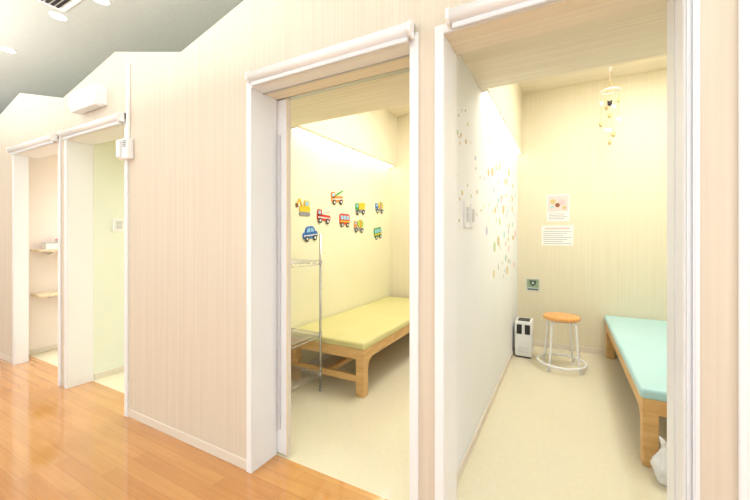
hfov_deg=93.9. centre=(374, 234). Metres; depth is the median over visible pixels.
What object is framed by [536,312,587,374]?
stool
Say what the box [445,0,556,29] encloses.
roller blind
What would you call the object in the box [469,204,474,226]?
light switch
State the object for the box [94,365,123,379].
baseboard
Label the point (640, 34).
ceiling
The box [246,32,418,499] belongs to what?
door frame
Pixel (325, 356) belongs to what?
baseboard
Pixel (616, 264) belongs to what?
wall
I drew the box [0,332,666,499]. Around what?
floor
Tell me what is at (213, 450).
baseboard
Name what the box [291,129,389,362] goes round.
wall
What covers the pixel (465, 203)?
light switch
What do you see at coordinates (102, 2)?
recessed light
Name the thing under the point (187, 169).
wall
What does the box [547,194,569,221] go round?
poster
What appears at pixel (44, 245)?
storage box
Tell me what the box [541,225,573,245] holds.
poster
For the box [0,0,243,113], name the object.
ceiling
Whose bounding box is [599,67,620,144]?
mobile
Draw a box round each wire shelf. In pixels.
[291,259,321,267]
[291,328,321,348]
[291,365,321,392]
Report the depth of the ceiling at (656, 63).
3.53 m
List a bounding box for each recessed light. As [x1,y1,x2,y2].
[0,47,17,52]
[48,12,68,20]
[93,0,110,5]
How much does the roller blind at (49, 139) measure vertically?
0.082 m
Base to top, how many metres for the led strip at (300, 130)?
0.010 m
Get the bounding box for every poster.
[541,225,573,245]
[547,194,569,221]
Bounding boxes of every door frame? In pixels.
[12,138,60,385]
[64,121,128,416]
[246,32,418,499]
[435,0,699,499]
[738,0,749,499]
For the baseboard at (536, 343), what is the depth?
3.74 m
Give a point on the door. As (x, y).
(283, 106)
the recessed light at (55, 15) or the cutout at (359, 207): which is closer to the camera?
the recessed light at (55, 15)
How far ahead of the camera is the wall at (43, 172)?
3.71 m
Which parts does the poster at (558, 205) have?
pink panel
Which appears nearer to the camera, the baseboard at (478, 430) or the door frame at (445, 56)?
the door frame at (445, 56)
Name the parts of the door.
handle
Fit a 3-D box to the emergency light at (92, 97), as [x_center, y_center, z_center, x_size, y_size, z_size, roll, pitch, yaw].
[-2.124,-0.998,2.584,0.390,0.145,0.089,0,0,29]
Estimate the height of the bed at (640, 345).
0.420 m
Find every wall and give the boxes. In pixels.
[0,0,737,499]
[29,154,57,354]
[93,138,123,380]
[291,109,396,166]
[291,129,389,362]
[390,69,666,349]
[457,55,517,470]
[481,83,521,152]
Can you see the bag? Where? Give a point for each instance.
(658, 462)
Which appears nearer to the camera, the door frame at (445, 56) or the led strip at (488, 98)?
the door frame at (445, 56)
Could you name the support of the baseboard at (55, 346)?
attached to the wall at (43, 172)
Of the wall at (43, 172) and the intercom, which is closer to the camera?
the intercom
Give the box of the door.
[277,98,290,455]
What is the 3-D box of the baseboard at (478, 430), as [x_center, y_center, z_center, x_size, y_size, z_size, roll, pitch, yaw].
[0.962,1.212,2.760,0.007,0.055,2.810,0,0,29]
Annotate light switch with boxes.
[113,218,123,231]
[463,201,468,227]
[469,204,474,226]
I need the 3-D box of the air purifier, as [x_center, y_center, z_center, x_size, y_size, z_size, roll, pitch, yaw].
[1.544,1.054,3.619,0.160,0.371,0.216,0,0,29]
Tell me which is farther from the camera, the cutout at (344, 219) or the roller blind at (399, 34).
the cutout at (344, 219)
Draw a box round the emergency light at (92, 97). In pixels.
[68,83,106,114]
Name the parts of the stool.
leg, leg, seat, leg, leg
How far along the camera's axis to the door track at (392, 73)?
1.76 m
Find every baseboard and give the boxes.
[0,353,11,362]
[30,344,57,354]
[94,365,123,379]
[128,409,245,469]
[301,353,332,371]
[457,346,514,484]
[534,340,617,356]
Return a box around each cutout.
[295,198,309,215]
[303,226,317,241]
[317,209,330,223]
[331,190,342,204]
[339,214,349,227]
[354,220,363,232]
[355,203,364,214]
[374,227,381,239]
[375,202,383,213]
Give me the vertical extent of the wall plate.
0.137 m
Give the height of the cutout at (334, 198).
0.169 m
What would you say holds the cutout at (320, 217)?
attached to the wall at (355, 265)
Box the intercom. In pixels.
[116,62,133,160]
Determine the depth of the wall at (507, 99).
3.20 m
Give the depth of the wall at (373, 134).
3.99 m
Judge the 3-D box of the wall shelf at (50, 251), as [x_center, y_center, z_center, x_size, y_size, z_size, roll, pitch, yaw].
[-3.325,0.185,3.831,0.220,0.070,0.600,0,0,29]
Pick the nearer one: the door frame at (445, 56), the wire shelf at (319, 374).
the door frame at (445, 56)
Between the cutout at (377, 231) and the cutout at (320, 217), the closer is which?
the cutout at (320, 217)
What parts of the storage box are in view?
lid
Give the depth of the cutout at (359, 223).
4.04 m
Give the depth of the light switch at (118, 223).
3.13 m
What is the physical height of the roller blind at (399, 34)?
0.082 m
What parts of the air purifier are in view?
panel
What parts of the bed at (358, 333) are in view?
leg, mattress, bed frame, leg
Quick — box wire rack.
[291,234,321,392]
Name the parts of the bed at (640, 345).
leg, mattress, bed frame, leg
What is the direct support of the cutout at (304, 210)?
attached to the wall at (355, 265)
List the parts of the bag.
tied handle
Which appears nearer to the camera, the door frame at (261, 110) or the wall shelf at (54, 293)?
the door frame at (261, 110)
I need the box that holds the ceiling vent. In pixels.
[37,0,81,11]
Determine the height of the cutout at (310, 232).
0.148 m
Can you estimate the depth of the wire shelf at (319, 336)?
2.74 m
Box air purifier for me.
[515,317,533,358]
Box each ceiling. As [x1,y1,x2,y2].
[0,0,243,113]
[291,3,666,126]
[386,54,666,116]
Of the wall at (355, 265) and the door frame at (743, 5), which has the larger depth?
the wall at (355, 265)
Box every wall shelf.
[30,249,57,255]
[30,291,57,298]
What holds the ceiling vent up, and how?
in the ceiling at (54, 56)
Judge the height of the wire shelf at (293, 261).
0.037 m
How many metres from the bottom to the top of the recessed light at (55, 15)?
0.003 m
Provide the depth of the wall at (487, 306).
2.26 m
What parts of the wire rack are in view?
post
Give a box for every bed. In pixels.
[291,296,409,397]
[604,315,666,467]
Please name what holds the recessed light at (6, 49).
in the ceiling at (54, 56)
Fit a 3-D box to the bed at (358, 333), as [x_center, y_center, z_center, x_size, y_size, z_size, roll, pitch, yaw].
[0.048,1.030,3.672,0.760,0.420,1.940,0,0,29]
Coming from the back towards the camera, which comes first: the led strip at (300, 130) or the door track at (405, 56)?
the led strip at (300, 130)
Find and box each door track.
[263,54,409,94]
[277,67,409,100]
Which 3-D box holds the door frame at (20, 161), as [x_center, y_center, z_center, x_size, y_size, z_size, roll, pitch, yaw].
[-2.984,0.220,3.192,1.010,2.040,0.186,0,0,29]
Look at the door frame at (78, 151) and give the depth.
2.86 m
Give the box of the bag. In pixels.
[650,436,666,485]
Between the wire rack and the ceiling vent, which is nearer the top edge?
the ceiling vent
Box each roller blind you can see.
[6,133,58,154]
[58,112,125,139]
[245,19,414,86]
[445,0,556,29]
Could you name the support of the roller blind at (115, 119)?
attached to the wall at (187, 169)
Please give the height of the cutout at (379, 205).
0.152 m
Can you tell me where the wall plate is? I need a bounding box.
[526,278,539,290]
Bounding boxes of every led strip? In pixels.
[292,127,392,166]
[482,91,520,153]
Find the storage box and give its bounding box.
[41,242,57,249]
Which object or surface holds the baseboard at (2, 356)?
attached to the wall at (187, 169)
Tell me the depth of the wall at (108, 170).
3.07 m

